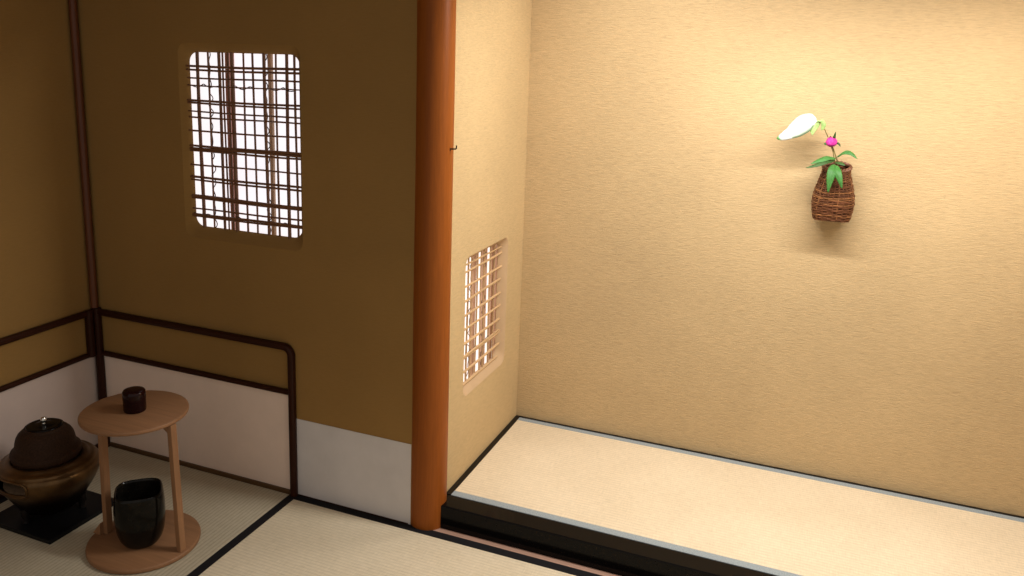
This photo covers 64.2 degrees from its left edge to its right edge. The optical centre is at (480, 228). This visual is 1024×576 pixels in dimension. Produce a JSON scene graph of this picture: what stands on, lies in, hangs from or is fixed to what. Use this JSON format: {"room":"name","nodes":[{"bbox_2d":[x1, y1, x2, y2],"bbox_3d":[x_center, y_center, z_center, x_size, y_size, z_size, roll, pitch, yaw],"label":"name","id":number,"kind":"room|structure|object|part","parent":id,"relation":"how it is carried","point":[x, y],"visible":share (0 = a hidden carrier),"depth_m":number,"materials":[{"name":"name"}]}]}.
{"room":"japanese tea room","nodes":[
{"label":"japanese tea room","id":0,"kind":"room"},
{"bbox_2d":[0,0,97,459],"bbox_3d":[-2.191,0.006,1.739,0.072,2.450,3.200,6,13,22],"label":"wall","id":1,"kind":"structure","parent":0,"point":[44,270],"depth_m":3.02,"materials":[{"name":"paint"}]},
{"bbox_2d":[0,353,89,391],"bbox_3d":[-2.156,0.775,1.918,0.019,0.019,3.080,6,13,22],"label":"trim","id":2,"kind":"structure","parent":1,"relation":"attached to","point":[28,378],"depth_m":3.08,"materials":[{"name":"red wood"}]},
{"bbox_2d":[0,308,93,345],"bbox_3d":[-2.150,0.605,1.882,0.025,0.025,3.080,6,13,22],"label":"trim","id":3,"kind":"structure","parent":1,"relation":"attached to","point":[59,322],"depth_m":3.06,"materials":[{"name":"red wood"}]},
{"bbox_2d":[85,310,95,357],"bbox_3d":[-1.565,0.421,3.269,0.028,0.192,0.028,6,13,22],"label":"trim","id":4,"kind":"structure","parent":1,"relation":"attached to","point":[89,323],"depth_m":3.26,"materials":[{"name":"red wood"}]},
{"bbox_2d":[68,0,416,523],"bbox_3d":[-0.890,-0.200,2.911,1.554,2.450,0.067,6,13,22],"label":"wall","id":5,"kind":"structure","parent":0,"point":[340,292],"depth_m":2.91,"materials":[{"name":"paint"}]},
{"bbox_2d":[101,350,289,488],"bbox_3d":[-1.127,0.744,3.186,0.945,0.416,0.020,6,13,22],"label":"wall panel","id":6,"kind":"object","parent":5,"relation":"attached to","point":[240,430],"depth_m":3.14,"materials":[{"name":"white paper"}]},
{"bbox_2d":[109,442,289,493],"bbox_3d":[-1.125,0.956,3.230,0.911,0.044,0.012,6,13,22],"label":"trim","id":7,"kind":"structure","parent":5,"relation":"attached to","point":[112,444],"depth_m":3.20,"materials":[{"name":"brown wood"}]},
{"bbox_2d":[185,51,301,238],"bbox_3d":[-0.863,-0.318,2.965,0.900,1.100,0.128,6,13,22],"label":"window","id":8,"kind":"structure","parent":5,"relation":"attached to","point":[245,111],"depth_m":2.96,"materials":[{"name":"white paper"}]},
{"bbox_2d":[298,494,407,523],"bbox_3d":[-0.470,1.033,2.970,0.462,0.034,0.004,6,13,22],"label":"trim","id":9,"kind":"structure","parent":5,"relation":"attached to","point":[298,494],"depth_m":2.96,"materials":[{"name":"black wood"}]},
{"bbox_2d":[297,419,410,523],"bbox_3d":[-0.464,0.871,2.938,0.479,0.306,0.002,6,13,22],"label":"wall panel","id":10,"kind":"object","parent":5,"relation":"attached to","point":[351,469],"depth_m":2.93,"materials":[{"name":"white paper"}]},
{"bbox_2d":[411,0,455,529],"bbox_3d":[-0.155,-0.129,2.665,0.130,2.450,0.130,6,13,22],"label":"pillar alcove","id":11,"kind":"structure","parent":0,"point":[436,19],"depth_m":2.66,"materials":[{"name":"orange wood"}]},
{"bbox_2d":[447,0,531,490],"bbox_3d":[0.030,-0.202,3.041,0.036,2.450,0.849,6,13,22],"label":"wall","id":12,"kind":"structure","parent":0,"point":[492,55],"depth_m":3.02,"materials":[{"name":"beige paint"}]},
{"bbox_2d":[463,244,501,385],"bbox_3d":[-0.017,0.292,3.215,0.118,0.850,0.850,6,13,22],"label":"window","id":13,"kind":"structure","parent":12,"relation":"in","point":[480,333],"depth_m":3.20,"materials":[{"name":"white"}]},
{"bbox_2d":[447,415,519,494],"bbox_3d":[0.024,0.928,3.262,0.020,0.088,0.732,6,13,22],"label":"trim","id":14,"kind":"structure","parent":12,"relation":"attached to","point":[494,442],"depth_m":3.20,"materials":[{"name":"black paint"}]},
{"bbox_2d":[433,528,619,575],"bbox_3d":[0.748,1.167,2.497,2.096,0.030,0.029,6,13,22],"label":"trim","id":15,"kind":"structure","parent":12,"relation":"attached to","point":[449,532],"depth_m":2.73,"materials":[{"name":"wood"}]},
{"bbox_2d":[440,495,773,575],"bbox_3d":[0.800,1.119,2.521,2.028,0.117,0.078,6,13,22],"label":"trim","id":16,"kind":"structure","parent":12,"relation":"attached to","point":[620,556],"depth_m":2.69,"materials":[{"name":"black paint"}]},
{"bbox_2d":[516,0,1023,516],"bbox_3d":[1.165,-0.162,3.000,2.096,2.450,0.060,6,13,22],"label":"wall","id":17,"kind":"structure","parent":0,"point":[681,287],"depth_m":3.02,"materials":[{"name":"beige paint"}]},
{"bbox_2d":[520,416,1023,518],"bbox_3d":[1.101,0.969,3.207,2.015,0.088,0.015,6,13,22],"label":"trim","id":18,"kind":"structure","parent":17,"relation":"attached to","point":[520,416],"depth_m":3.16,"materials":[{"name":"black paint"}]},
{"bbox_2d":[811,161,854,222],"bbox_3d":[1.247,-0.133,2.878,0.144,0.206,0.123,6,13,22],"label":"flower basket","id":19,"kind":"object","parent":17,"relation":"hanging from","point":[838,204],"visible":0.92,"depth_m":2.84,"materials":[{"name":"brown wicker"}]},
{"bbox_2d":[777,113,835,164],"bbox_3d":[1.140,-0.271,2.856,0.207,0.261,0.040,4,12,11],"label":"flower","id":20,"kind":"object","parent":19,"relation":"in","point":[804,123],"visible":0.98,"depth_m":2.83,"materials":[{"name":"white plant"}]},
{"bbox_3d":[1.198,-0.253,2.841,0.086,0.235,0.011,2,12,0],"label":"stem","id":21,"kind":"part","parent":20,"relation":"part of","materials":[{"name":"green plant"}]},
{"bbox_2d":[806,132,856,191],"bbox_3d":[1.211,-0.232,2.817,0.161,0.207,0.082,6,13,22],"label":"flower","id":22,"kind":"object","parent":19,"relation":"in","point":[833,171],"visible":1,"depth_m":2.80,"materials":[{"name":"green plant"}]},
{"bbox_3d":[-0.341,1.330,1.761,3.800,0.050,4.200,6,13,22],"label":"floor","id":23,"kind":"structure","parent":0,"visible":0},
{"bbox_2d":[0,446,296,575],"bbox_3d":[-1.483,1.127,2.389,0.954,0.031,1.848,6,13,22],"label":"mat","id":24,"kind":"object","parent":23,"relation":"on","point":[227,511],"visible":0.46,"depth_m":2.87,"materials":[{"name":"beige fabric"}]},
{"bbox_2d":[0,490,113,544],"bbox_3d":[-1.510,1.000,2.890,0.304,0.015,0.290,6,13,22],"label":"board","id":25,"kind":"object","parent":24,"relation":"on","point":[50,528],"visible":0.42,"depth_m":2.82,"materials":[{"name":"black wood"}]},
{"bbox_2d":[0,439,98,523],"bbox_3d":[-1.516,0.889,2.873,0.334,0.209,0.332,6,13,22],"label":"brazier","id":26,"kind":"object","parent":25,"relation":"on","point":[55,489],"visible":0.77,"depth_m":2.76,"materials":[{"name":"brown metal"}]},
{"bbox_2d":[9,416,81,468],"bbox_3d":[-1.516,0.752,2.845,0.225,0.206,0.225,6,13,22],"label":"kettle","id":27,"kind":"object","parent":26,"relation":"in","point":[44,442],"visible":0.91,"depth_m":2.78,"materials":[{"name":"brown metal"}]},
{"bbox_3d":[-1.514,0.664,2.827,0.021,0.025,0.021,6,13,22],"label":"knob","id":28,"kind":"part","parent":27,"relation":"part of","materials":[{"name":"silver metal"}]},
{"bbox_3d":[-1.514,0.680,2.830,0.115,0.011,0.115,6,13,22],"label":"lid","id":29,"kind":"part","parent":27,"relation":"part of","materials":[{"name":"brown metal"}]},
{"bbox_2d":[78,390,200,574],"bbox_3d":[-1.118,0.820,2.684,0.357,0.470,0.357,6,13,22],"label":"stand","id":30,"kind":"object","parent":24,"relation":"on","point":[106,417],"visible":0.91,"depth_m":2.64,"materials":[{"name":"brown wood"}]},
{"bbox_3d":[-1.249,0.810,2.711,0.024,0.440,0.025,6,13,22],"label":"post","id":31,"kind":"part","parent":30,"relation":"part of","materials":[{"name":"brown wood"}]},
{"bbox_2d":[122,386,146,413],"bbox_3d":[-1.119,0.553,2.636,0.072,0.074,0.072,6,13,22],"label":"caddy","id":32,"kind":"object","parent":30,"relation":"on","point":[134,397],"visible":1,"depth_m":2.61,"materials":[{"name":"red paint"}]},
{"bbox_3d":[-1.118,0.533,2.632,0.072,0.033,0.072,6,13,22],"label":"lid","id":33,"kind":"part","parent":32,"relation":"part of","materials":[{"name":"red paint"}]},
{"bbox_2d":[113,478,164,548],"bbox_3d":[-1.124,0.945,2.693,0.158,0.185,0.158,-3,13,-21],"label":"jar","id":34,"kind":"object","parent":30,"relation":"on","point":[138,504],"visible":1,"depth_m":2.64,"materials":[{"name":"black ceramic"}]},
{"bbox_3d":[-1.124,1.042,2.730,0.357,0.016,0.357,6,13,22],"label":"board","id":35,"kind":"part","parent":30,"relation":"part of","materials":[{"name":"brown wood"}]},
{"bbox_3d":[-0.978,0.835,2.625,0.032,0.440,0.025,6,13,22],"label":"post","id":36,"kind":"part","parent":30,"relation":"part of","materials":[{"name":"brown wood"}]},
{"bbox_2d":[199,495,601,575],"bbox_3d":[0.016,1.193,2.269,1.910,0.031,0.956,6,13,22],"label":"mat","id":37,"kind":"object","parent":23,"relation":"on","point":[307,536],"visible":1,"depth_m":2.72,"materials":[{"name":"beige fabric"}]},
{"bbox_2d":[451,417,1023,575],"bbox_3d":[0.960,1.006,2.870,2.013,0.031,0.717,6,13,22],"label":"mat","id":38,"kind":"object","parent":23,"relation":"on","point":[776,522],"visible":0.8,"depth_m":2.87,"materials":[{"name":"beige fabric"}]}
]}

